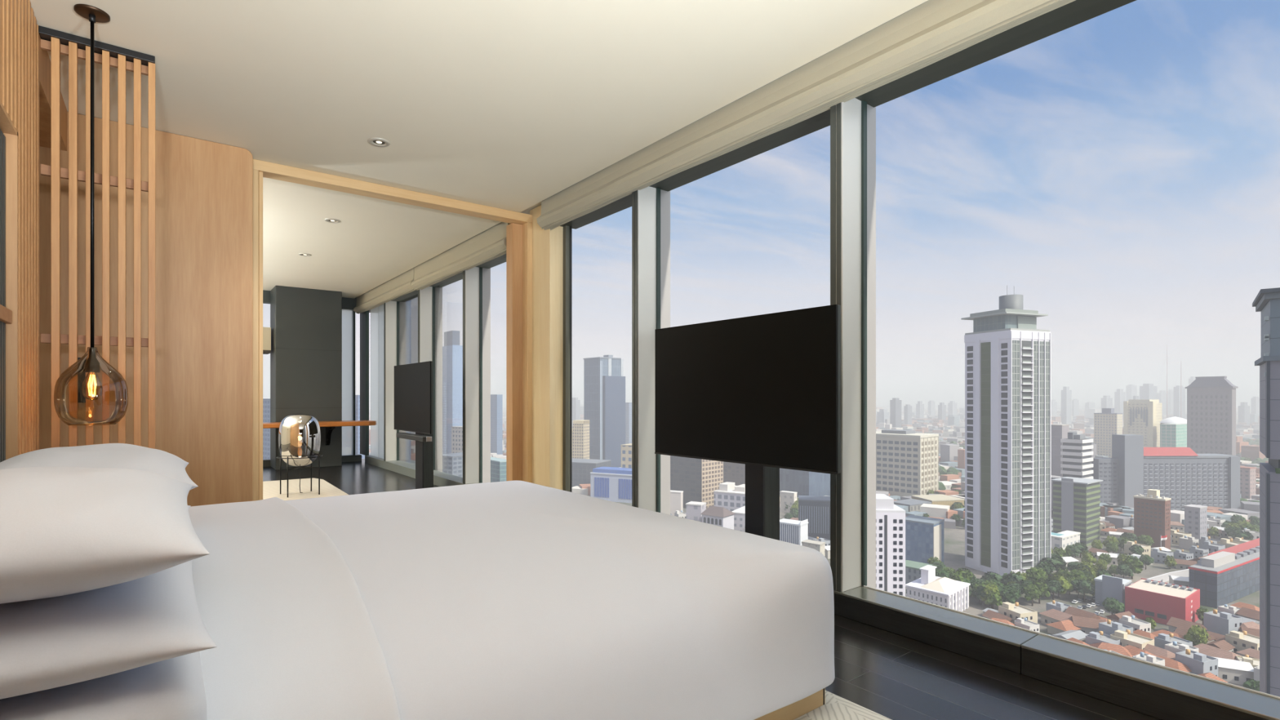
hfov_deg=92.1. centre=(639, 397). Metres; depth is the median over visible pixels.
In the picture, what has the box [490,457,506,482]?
teal hall
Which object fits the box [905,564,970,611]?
building
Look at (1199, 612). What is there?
tree
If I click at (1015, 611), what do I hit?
house
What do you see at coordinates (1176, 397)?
tower
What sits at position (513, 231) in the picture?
door jamb
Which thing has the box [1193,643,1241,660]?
house
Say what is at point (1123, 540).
tree
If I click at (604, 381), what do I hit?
skyscraper
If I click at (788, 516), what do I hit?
tree
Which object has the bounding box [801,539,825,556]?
cottage
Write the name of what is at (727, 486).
plant
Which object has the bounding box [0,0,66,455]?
wall
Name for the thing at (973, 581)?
tree
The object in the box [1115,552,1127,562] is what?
tree
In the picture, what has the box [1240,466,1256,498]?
flats
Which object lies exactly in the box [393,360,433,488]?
television
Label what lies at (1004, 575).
tree
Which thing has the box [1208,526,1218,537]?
tree
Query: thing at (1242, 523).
tree
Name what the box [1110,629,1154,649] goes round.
house
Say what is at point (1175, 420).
dome
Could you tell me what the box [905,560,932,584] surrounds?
block
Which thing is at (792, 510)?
tree
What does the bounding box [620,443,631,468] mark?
block
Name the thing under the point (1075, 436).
plant
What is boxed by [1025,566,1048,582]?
tree
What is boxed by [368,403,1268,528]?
city buildings
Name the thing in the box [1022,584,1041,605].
tree
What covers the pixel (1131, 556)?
tree
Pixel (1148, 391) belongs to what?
tower
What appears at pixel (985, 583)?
tree
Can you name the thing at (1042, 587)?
tree
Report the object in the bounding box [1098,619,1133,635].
house
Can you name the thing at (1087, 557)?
tree
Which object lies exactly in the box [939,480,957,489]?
pale hall
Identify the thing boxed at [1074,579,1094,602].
tree
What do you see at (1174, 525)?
house
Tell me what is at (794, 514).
tree
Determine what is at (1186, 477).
building
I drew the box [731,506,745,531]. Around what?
annex
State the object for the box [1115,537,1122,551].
tree
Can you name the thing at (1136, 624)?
house
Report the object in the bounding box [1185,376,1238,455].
tower
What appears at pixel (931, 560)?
tree
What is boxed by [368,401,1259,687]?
ground
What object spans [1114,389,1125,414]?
tower
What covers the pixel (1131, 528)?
house
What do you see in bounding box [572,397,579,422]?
tower
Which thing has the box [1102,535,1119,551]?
tree
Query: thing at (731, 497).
white mall
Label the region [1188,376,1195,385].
tower
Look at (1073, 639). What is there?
house
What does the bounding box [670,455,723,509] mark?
grid tower
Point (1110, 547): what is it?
tree
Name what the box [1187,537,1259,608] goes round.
glass building
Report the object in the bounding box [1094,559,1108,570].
tree
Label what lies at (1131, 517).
house
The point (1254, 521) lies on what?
tree
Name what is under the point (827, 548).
house
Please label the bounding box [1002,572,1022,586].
tree
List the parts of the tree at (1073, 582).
crown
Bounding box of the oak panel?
[39,111,253,506]
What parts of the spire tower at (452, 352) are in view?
crown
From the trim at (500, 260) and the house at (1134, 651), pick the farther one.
the house at (1134, 651)
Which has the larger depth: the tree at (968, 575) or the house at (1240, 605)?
the tree at (968, 575)
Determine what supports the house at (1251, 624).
on the ground
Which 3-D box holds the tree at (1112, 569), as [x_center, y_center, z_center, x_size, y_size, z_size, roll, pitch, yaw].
[287.919,105.736,375.078,5.853,8.554,6.073,0,0,-39]
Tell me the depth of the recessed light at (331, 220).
5.71 m
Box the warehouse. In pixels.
[893,498,931,511]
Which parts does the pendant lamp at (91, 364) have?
lamp shade, rod, bulb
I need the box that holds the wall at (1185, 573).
[1130,568,1189,584]
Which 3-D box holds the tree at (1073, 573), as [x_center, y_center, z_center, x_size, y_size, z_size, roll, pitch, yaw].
[245.747,103.437,347.768,9.938,13.166,9.578,0,0,-7]
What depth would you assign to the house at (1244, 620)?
291.10 m
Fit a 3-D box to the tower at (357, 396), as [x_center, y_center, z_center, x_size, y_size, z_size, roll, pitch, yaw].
[-286.355,53.747,628.076,7.377,112.506,16.466,0,0,-45]
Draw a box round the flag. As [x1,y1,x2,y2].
[1160,535,1166,540]
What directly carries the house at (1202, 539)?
on the ground
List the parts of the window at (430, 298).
pane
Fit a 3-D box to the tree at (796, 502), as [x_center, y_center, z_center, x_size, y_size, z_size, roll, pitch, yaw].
[147.217,103.476,580.013,9.155,13.086,8.793,0,0,2]
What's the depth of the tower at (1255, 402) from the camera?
2809.82 m
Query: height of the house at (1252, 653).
5.628 m
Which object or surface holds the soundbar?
attached to the television at (413, 382)
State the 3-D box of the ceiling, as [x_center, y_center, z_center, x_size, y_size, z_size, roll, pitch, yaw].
[-2.492,-1.720,3.066,6.200,0.160,14.700,0,0,-38]
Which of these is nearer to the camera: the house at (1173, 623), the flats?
the house at (1173, 623)
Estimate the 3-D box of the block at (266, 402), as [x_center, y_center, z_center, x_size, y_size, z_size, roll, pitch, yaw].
[-322.863,55.553,540.166,46.939,108.895,14.183,0,0,40]
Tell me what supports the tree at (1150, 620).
on the ground
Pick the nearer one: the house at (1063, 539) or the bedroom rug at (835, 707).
the bedroom rug at (835, 707)
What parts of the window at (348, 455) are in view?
sill, pane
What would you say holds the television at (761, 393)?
on the floor
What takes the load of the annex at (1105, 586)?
on the ground
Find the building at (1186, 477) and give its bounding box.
[1091,434,1239,511]
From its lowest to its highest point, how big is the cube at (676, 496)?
22.846 m
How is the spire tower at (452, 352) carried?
on the ground
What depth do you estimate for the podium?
729.59 m
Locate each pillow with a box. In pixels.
[0,443,198,490]
[0,466,209,604]
[0,560,217,699]
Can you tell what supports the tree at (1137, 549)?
on the ground
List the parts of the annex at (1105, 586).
tall panel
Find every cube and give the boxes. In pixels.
[670,490,683,515]
[685,501,706,522]
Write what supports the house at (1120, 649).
on the ground
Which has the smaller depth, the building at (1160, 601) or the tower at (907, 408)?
the building at (1160, 601)
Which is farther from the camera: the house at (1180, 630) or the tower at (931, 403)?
the tower at (931, 403)
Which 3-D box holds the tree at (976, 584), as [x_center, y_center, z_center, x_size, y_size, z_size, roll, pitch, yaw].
[181.337,104.765,330.194,8.178,10.502,8.485,0,0,-30]
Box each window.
[262,289,361,466]
[360,304,383,458]
[383,293,417,465]
[417,284,442,471]
[462,266,490,484]
[563,225,572,492]
[631,186,670,515]
[830,97,875,591]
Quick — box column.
[270,285,342,470]
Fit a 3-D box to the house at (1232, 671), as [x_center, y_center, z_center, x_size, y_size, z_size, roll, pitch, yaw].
[230.929,106.380,242.110,12.256,7.240,11.121,0,0,26]
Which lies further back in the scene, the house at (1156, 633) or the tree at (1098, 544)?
the tree at (1098, 544)
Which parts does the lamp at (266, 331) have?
shade trim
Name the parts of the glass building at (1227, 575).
red trim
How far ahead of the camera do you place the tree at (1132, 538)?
445.07 m
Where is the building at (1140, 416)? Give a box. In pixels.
[1123,399,1161,447]
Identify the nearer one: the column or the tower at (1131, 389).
the column
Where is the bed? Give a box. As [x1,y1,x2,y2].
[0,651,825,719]
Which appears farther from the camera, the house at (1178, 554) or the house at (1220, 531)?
the house at (1220, 531)
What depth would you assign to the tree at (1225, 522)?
493.25 m
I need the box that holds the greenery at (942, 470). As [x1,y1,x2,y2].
[938,438,1268,504]
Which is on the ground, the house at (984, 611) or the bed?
the house at (984, 611)
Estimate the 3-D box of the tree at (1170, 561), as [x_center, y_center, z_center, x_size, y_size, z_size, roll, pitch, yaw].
[339.895,105.647,395.808,6.002,8.731,6.250,0,0,23]
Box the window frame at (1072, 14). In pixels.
[560,0,1136,229]
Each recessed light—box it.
[298,253,311,256]
[324,218,340,222]
[367,137,390,146]
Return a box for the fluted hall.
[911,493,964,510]
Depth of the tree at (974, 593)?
328.01 m
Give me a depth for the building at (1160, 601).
303.92 m
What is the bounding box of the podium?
[572,457,611,487]
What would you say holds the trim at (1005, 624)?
on the window sill
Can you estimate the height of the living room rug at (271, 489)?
0.010 m
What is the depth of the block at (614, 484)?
652.89 m
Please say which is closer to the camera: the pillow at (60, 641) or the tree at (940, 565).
the pillow at (60, 641)
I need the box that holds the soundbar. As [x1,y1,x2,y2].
[396,432,431,441]
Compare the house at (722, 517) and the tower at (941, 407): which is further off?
the tower at (941, 407)
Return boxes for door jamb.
[506,222,522,480]
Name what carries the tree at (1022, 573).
on the ground
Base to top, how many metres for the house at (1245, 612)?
7.394 m
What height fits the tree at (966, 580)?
10.998 m
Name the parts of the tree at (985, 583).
crown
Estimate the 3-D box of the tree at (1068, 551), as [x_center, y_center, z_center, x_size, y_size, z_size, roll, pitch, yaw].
[290.086,105.752,417.701,6.480,8.522,6.245,0,0,22]
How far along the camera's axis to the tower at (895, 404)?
1904.47 m
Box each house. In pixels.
[674,510,685,518]
[700,506,734,529]
[812,537,830,546]
[825,545,830,559]
[982,608,998,613]
[982,609,1013,623]
[990,617,1015,626]
[998,601,1037,623]
[1013,617,1039,631]
[1039,608,1071,625]
[1045,600,1071,612]
[1046,619,1081,634]
[1051,530,1080,553]
[1052,630,1087,642]
[1061,556,1078,566]
[1064,606,1100,618]
[1066,637,1089,645]
[1071,615,1106,634]
[1085,631,1120,644]
[1088,547,1109,558]
[1088,642,1132,657]
[1096,551,1117,565]
[1097,615,1111,622]
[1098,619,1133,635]
[1099,521,1106,534]
[1100,521,1115,528]
[1100,527,1116,536]
[1106,611,1138,622]
[1108,531,1124,538]
[1110,552,1140,563]
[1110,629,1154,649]
[1115,529,1133,533]
[1116,528,1133,532]
[1119,615,1151,632]
[1121,526,1133,530]
[1123,644,1156,656]
[1124,540,1151,557]
[1128,515,1133,526]
[1132,651,1164,666]
[1133,629,1156,639]
[1142,642,1175,660]
[1150,629,1184,639]
[1151,546,1171,551]
[1151,547,1173,564]
[1154,632,1192,648]
[1156,655,1191,672]
[1164,640,1198,653]
[1166,617,1207,632]
[1168,575,1189,586]
[1170,520,1184,530]
[1170,529,1191,544]
[1173,549,1193,559]
[1173,625,1216,646]
[1174,558,1196,569]
[1175,648,1217,676]
[1178,535,1198,550]
[1189,545,1208,558]
[1189,555,1207,563]
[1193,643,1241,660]
[1197,672,1227,682]
[1198,536,1220,547]
[1200,540,1225,553]
[1203,608,1242,635]
[1205,640,1235,652]
[1206,631,1225,640]
[1207,528,1222,537]
[1208,515,1225,527]
[1211,656,1253,684]
[1213,526,1230,537]
[1217,537,1242,548]
[1217,604,1240,615]
[1225,630,1259,654]
[1230,601,1259,611]
[1232,537,1250,542]
[1234,614,1259,624]
[1235,606,1259,621]
[1235,654,1259,667]
[1236,648,1259,659]
[1239,621,1259,631]
[1239,626,1259,636]
[1240,528,1259,539]
[1253,665,1259,684]
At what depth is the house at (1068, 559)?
396.96 m
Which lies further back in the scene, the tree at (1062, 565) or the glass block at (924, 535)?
the glass block at (924, 535)
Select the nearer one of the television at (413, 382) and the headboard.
the headboard
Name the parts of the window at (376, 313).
corner post, pale panel, pale panel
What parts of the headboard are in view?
rail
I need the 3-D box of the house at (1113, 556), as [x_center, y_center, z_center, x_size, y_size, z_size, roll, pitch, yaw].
[309.690,106.544,409.585,10.730,6.913,9.737,0,0,34]
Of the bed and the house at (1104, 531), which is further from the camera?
the house at (1104, 531)
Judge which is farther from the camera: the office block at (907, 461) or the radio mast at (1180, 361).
the radio mast at (1180, 361)
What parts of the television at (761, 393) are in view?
post, post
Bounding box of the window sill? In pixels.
[833,586,1279,719]
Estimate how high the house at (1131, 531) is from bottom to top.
5.566 m
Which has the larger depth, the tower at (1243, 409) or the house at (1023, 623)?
the tower at (1243, 409)
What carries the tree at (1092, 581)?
on the ground
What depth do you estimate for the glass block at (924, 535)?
398.81 m
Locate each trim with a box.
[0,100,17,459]
[364,455,482,486]
[368,253,506,312]
[862,585,1279,698]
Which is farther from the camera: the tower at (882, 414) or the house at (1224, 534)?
the tower at (882, 414)
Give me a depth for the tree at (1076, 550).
415.51 m
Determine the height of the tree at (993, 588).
12.426 m
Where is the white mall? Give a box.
[713,481,745,511]
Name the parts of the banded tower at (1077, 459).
roof tank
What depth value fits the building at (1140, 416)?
1093.65 m
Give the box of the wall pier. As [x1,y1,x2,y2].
[529,204,563,489]
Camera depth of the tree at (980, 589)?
324.47 m
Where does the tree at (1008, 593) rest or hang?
on the ground
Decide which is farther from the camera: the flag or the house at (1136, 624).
the flag
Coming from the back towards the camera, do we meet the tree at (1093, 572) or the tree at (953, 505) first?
the tree at (953, 505)
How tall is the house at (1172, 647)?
8.991 m
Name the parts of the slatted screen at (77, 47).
rail, rail, rail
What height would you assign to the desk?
0.700 m
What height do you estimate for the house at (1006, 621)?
7.660 m
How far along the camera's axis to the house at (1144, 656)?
239.22 m
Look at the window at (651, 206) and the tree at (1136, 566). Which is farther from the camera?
the tree at (1136, 566)
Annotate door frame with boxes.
[253,159,532,501]
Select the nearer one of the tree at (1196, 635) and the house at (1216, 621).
the tree at (1196, 635)
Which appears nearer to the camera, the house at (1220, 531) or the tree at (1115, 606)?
the tree at (1115, 606)
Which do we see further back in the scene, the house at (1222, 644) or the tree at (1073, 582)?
the tree at (1073, 582)
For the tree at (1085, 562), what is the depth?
361.22 m
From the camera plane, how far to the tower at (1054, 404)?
3604.36 m
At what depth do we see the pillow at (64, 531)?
0.98 m
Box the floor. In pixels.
[262,458,1162,719]
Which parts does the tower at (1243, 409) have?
crown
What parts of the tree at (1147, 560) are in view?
crown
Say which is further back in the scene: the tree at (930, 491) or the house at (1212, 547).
the tree at (930, 491)
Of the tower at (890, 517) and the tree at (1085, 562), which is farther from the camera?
the tree at (1085, 562)
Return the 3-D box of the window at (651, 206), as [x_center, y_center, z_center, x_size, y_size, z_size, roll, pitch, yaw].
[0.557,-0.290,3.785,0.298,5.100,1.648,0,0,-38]
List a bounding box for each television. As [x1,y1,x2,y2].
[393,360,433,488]
[654,304,839,540]
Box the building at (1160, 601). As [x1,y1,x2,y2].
[1124,577,1199,625]
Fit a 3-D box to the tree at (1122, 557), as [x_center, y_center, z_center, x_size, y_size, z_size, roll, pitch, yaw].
[302.755,104.061,384.749,8.538,11.912,8.890,0,0,21]
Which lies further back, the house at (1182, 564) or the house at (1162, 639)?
the house at (1182, 564)
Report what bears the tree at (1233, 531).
on the ground
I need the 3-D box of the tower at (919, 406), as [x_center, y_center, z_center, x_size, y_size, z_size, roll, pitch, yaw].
[1367.766,63.790,3016.561,22.947,92.421,28.142,0,0,-15]
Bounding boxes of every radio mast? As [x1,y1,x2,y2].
[1155,343,1179,417]
[1168,360,1185,417]
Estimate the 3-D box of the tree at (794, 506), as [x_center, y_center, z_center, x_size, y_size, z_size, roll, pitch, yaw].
[141.905,104.163,566.017,9.358,11.708,9.744,0,0,26]
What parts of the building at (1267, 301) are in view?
cornice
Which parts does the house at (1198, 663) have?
water tank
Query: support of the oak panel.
on the floor
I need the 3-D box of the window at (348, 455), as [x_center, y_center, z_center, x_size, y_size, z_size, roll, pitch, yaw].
[-7.005,-0.300,8.603,5.820,2.720,0.220,0,0,-38]
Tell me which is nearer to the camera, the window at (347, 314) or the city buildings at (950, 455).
the window at (347, 314)
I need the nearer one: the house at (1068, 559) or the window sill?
the window sill
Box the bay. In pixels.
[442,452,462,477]
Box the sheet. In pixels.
[188,497,400,719]
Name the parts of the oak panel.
pull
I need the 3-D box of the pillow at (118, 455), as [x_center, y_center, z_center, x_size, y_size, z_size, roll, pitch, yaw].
[-1.631,0.239,1.836,0.491,0.189,0.767,1,-1,-38]
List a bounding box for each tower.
[355,395,364,458]
[442,330,462,453]
[490,394,502,454]
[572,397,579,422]
[625,402,631,444]
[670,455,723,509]
[723,462,745,485]
[779,467,830,497]
[875,493,905,596]
[876,408,889,424]
[889,398,901,427]
[903,404,911,424]
[915,400,924,417]
[928,400,934,415]
[937,402,946,419]
[947,400,956,415]
[960,285,1051,575]
[1051,399,1057,416]
[1051,423,1069,476]
[1060,431,1093,479]
[1061,386,1071,424]
[1101,395,1112,413]
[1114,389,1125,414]
[1125,384,1137,400]
[1139,383,1156,399]
[1156,390,1168,415]
[1167,389,1173,413]
[1173,385,1185,418]
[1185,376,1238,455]
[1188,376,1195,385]
[1238,402,1249,425]
[1250,396,1259,413]
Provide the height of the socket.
0.103 m
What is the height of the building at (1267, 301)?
133.194 m
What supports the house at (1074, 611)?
on the ground
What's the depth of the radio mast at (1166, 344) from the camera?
2399.27 m
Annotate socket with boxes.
[84,347,100,372]
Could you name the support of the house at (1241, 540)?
on the ground
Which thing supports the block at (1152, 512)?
on the ground
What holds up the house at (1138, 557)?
on the ground
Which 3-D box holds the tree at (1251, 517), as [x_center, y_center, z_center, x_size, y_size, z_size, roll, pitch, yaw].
[526.483,105.861,528.937,7.174,8.304,7.584,0,0,-35]
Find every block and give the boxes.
[262,398,270,459]
[572,419,589,458]
[590,466,631,502]
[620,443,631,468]
[779,490,797,512]
[779,518,808,545]
[798,495,830,540]
[875,429,938,496]
[905,515,944,564]
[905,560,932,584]
[1051,476,1102,546]
[1133,488,1171,550]
[1160,423,1186,447]
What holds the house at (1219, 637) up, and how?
on the ground
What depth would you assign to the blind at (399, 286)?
8.84 m
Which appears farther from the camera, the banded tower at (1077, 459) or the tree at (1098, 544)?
the banded tower at (1077, 459)
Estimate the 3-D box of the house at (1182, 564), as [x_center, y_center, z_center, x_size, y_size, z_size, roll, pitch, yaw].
[350.154,107.130,396.316,10.591,5.741,8.700,0,0,37]
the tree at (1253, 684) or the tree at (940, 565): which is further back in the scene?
the tree at (940, 565)
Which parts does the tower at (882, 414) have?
crown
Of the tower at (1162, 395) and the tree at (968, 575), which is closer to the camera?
the tree at (968, 575)
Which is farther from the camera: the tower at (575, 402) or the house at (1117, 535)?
the tower at (575, 402)
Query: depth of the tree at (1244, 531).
457.80 m
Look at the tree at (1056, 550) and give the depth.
410.27 m
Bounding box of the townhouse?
[1183,504,1207,538]
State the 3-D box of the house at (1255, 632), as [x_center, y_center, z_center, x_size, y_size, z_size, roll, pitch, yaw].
[275.640,106.815,276.734,9.222,6.370,7.575,0,0,34]
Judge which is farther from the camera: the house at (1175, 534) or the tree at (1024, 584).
the house at (1175, 534)
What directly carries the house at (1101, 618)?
on the ground
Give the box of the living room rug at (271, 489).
[262,478,347,500]
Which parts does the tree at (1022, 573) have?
crown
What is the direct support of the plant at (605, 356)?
on the skyscraper
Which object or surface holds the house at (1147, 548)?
on the ground
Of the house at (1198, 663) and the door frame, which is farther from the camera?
the house at (1198, 663)
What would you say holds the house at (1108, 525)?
on the ground
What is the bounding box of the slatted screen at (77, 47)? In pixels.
[38,25,155,448]
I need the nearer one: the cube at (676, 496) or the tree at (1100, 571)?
the tree at (1100, 571)
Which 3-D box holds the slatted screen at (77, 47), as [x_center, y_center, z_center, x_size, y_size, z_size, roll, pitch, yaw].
[-2.511,-0.299,2.872,0.405,2.679,0.075,0,0,-38]
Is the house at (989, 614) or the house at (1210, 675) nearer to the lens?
the house at (1210, 675)
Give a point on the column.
(306, 323)
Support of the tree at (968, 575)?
on the ground
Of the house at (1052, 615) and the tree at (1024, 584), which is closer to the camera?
the house at (1052, 615)
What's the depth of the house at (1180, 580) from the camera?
355.58 m
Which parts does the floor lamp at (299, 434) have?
leg, leg, lamp shade, leg, leg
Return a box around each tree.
[784,512,793,519]
[789,504,798,513]
[789,507,798,514]
[791,511,798,517]
[792,500,798,506]
[926,489,934,494]
[927,556,939,564]
[933,560,947,570]
[935,568,952,578]
[942,567,953,573]
[948,568,964,582]
[951,502,964,509]
[951,513,961,526]
[952,503,964,509]
[956,567,975,582]
[962,576,970,587]
[969,577,983,588]
[969,582,981,603]
[971,586,982,604]
[975,585,987,606]
[979,571,1003,583]
[979,584,1001,608]
[980,580,997,605]
[984,590,1003,608]
[990,578,1004,587]
[998,584,1020,603]
[1001,573,1008,586]
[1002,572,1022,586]
[1007,582,1023,595]
[1009,570,1024,586]
[1016,571,1028,590]
[1020,579,1032,588]
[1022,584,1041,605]
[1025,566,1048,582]
[1031,579,1050,604]
[1035,561,1054,578]
[1039,556,1058,576]
[1044,579,1063,599]
[1046,572,1073,598]
[1051,553,1062,558]
[1051,555,1067,573]
[1052,546,1066,556]
[1056,567,1069,577]
[1064,544,1081,557]
[1064,576,1075,595]
[1065,546,1074,556]
[1066,561,1080,570]
[1066,568,1087,592]
[1071,579,1080,597]
[1072,564,1090,573]
[1073,542,1088,557]
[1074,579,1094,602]
[1076,564,1088,571]
[1079,550,1097,563]
[1081,560,1095,570]
[1085,573,1095,581]
[1088,567,1097,577]
[1090,576,1096,595]
[1091,539,1102,549]
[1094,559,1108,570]
[1095,568,1113,577]
[1098,552,1111,564]
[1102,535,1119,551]
[1102,597,1124,614]
[1105,541,1119,553]
[1108,564,1117,577]
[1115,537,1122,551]
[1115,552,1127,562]
[1115,564,1133,578]
[1117,554,1131,565]
[1119,537,1131,548]
[1120,532,1136,538]
[1121,556,1143,578]
[1125,555,1139,573]
[1128,536,1138,543]
[1128,544,1144,555]
[1137,534,1155,546]
[1138,554,1154,569]
[1144,617,1156,629]
[1164,555,1177,568]
[1183,624,1210,644]
[1195,607,1208,625]
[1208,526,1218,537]
[1220,520,1235,527]
[1223,526,1241,538]
[1225,522,1239,539]
[1230,514,1245,521]
[1235,530,1253,537]
[1236,531,1253,540]
[1237,520,1251,528]
[1241,524,1259,532]
[1242,679,1259,691]
[1243,457,1251,461]
[1248,515,1258,519]
[1248,518,1259,525]
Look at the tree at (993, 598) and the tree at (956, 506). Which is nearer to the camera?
the tree at (993, 598)
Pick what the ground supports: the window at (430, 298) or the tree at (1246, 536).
the tree at (1246, 536)
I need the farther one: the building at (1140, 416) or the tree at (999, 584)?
the building at (1140, 416)
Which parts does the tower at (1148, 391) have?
crown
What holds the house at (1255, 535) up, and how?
on the ground
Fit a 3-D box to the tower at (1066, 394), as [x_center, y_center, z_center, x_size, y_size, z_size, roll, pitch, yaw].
[1736.421,32.818,2515.587,28.890,154.364,22.660,0,0,-20]
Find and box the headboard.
[0,128,12,462]
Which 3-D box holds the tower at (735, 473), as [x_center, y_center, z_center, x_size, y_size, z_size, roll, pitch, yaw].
[116.363,55.836,686.111,31.187,108.328,42.795,0,0,38]
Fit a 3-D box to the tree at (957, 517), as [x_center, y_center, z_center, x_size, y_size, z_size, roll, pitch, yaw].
[270.758,104.818,528.684,7.962,10.397,8.418,0,0,26]
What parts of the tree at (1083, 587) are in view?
crown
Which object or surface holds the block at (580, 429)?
on the ground
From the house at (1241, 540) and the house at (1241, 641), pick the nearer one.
the house at (1241, 641)
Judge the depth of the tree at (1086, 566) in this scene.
360.21 m
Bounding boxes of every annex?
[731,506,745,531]
[1093,574,1131,610]
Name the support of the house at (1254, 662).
on the ground
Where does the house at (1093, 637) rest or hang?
on the ground
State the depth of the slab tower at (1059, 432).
604.12 m
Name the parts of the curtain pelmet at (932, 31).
head rail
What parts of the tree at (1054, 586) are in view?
crown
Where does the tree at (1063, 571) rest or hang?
on the ground
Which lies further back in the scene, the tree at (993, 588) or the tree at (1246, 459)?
the tree at (1246, 459)
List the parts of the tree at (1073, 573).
crown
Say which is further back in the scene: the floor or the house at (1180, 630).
the house at (1180, 630)
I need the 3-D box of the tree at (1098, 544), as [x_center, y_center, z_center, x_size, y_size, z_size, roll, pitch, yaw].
[325.934,105.622,440.548,6.783,8.782,7.063,0,0,36]
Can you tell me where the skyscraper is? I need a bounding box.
[582,355,625,467]
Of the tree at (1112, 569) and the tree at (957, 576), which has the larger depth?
the tree at (1112, 569)
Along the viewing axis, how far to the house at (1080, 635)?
273.10 m
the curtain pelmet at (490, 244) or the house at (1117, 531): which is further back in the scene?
the house at (1117, 531)
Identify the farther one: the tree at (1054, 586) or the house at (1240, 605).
the tree at (1054, 586)
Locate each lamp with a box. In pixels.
[53,4,128,425]
[262,327,271,354]
[275,413,322,497]
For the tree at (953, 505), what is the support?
on the ground
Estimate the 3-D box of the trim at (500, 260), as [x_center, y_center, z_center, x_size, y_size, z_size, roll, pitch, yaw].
[-2.824,-1.580,8.165,0.255,0.280,5.820,0,0,-38]
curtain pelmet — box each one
[411,222,510,290]
[536,0,1075,230]
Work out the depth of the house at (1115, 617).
296.01 m
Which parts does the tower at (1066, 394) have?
crown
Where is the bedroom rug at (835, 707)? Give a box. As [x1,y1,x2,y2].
[794,690,892,719]
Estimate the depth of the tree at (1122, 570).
364.99 m
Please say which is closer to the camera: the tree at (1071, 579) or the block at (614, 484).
the tree at (1071, 579)
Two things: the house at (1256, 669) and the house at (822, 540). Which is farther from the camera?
the house at (822, 540)
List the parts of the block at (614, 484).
cornice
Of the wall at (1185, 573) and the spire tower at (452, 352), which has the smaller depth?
the wall at (1185, 573)
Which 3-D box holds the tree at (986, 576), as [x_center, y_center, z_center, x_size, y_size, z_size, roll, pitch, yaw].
[194.784,103.460,342.086,11.569,13.123,11.638,0,0,-38]
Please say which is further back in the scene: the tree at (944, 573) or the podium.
the podium
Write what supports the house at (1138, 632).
on the ground
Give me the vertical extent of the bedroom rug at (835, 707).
0.006 m
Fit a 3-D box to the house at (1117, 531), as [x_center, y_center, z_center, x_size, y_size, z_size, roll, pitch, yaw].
[376.086,106.668,478.334,9.336,6.663,11.365,0,0,-21]
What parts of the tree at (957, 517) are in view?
crown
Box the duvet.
[284,480,835,719]
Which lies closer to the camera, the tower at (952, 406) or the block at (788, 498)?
the block at (788, 498)
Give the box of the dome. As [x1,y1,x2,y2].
[1159,416,1186,423]
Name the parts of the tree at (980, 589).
crown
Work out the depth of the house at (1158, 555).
410.77 m
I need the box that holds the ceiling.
[30,0,928,298]
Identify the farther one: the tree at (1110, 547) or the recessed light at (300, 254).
the tree at (1110, 547)
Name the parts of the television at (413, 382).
post, post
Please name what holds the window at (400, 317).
attached to the trim at (440, 478)
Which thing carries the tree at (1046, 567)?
on the ground
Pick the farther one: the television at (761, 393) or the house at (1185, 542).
the house at (1185, 542)
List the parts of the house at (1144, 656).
water tank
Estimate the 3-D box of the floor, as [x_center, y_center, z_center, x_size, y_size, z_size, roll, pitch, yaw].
[-2.531,1.120,3.100,6.180,0.120,14.800,0,0,-38]
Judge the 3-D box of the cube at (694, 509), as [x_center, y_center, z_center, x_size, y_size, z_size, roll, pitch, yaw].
[45.203,97.549,498.010,13.279,24.903,12.091,0,0,26]
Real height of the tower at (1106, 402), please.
117.895 m
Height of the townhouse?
26.134 m
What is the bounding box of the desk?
[262,420,376,444]
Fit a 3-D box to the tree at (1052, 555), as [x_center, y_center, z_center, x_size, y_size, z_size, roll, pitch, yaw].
[267.110,105.254,397.295,8.818,9.522,9.323,0,0,13]
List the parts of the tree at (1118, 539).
crown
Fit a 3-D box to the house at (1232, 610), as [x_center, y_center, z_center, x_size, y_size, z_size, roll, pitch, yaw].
[292.976,106.417,306.164,7.345,7.167,6.534,0,0,-18]
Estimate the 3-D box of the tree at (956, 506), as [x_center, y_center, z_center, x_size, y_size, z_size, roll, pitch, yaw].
[289.873,103.152,561.410,9.261,13.736,8.894,0,0,-8]
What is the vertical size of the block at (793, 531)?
24.559 m
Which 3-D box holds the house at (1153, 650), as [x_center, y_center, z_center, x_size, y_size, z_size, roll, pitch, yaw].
[212.747,106.334,254.926,9.872,7.333,13.744,0,0,-22]
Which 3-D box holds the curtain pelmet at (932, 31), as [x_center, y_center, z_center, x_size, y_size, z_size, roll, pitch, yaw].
[1.633,-1.557,2.084,0.160,0.276,8.005,0,0,-38]
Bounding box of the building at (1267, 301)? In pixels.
[1252,287,1279,697]
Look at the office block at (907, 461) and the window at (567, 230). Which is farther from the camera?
the office block at (907, 461)
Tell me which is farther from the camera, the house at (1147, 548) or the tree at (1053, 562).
the house at (1147, 548)
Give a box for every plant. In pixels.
[603,355,613,357]
[719,481,734,491]
[734,484,745,492]
[881,429,915,434]
[1073,434,1084,439]
[1102,408,1114,413]
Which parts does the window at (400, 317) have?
pane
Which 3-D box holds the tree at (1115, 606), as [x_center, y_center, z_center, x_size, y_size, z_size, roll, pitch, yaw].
[233.682,104.634,304.967,8.960,10.766,8.475,0,0,39]
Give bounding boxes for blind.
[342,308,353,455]
[353,267,416,313]

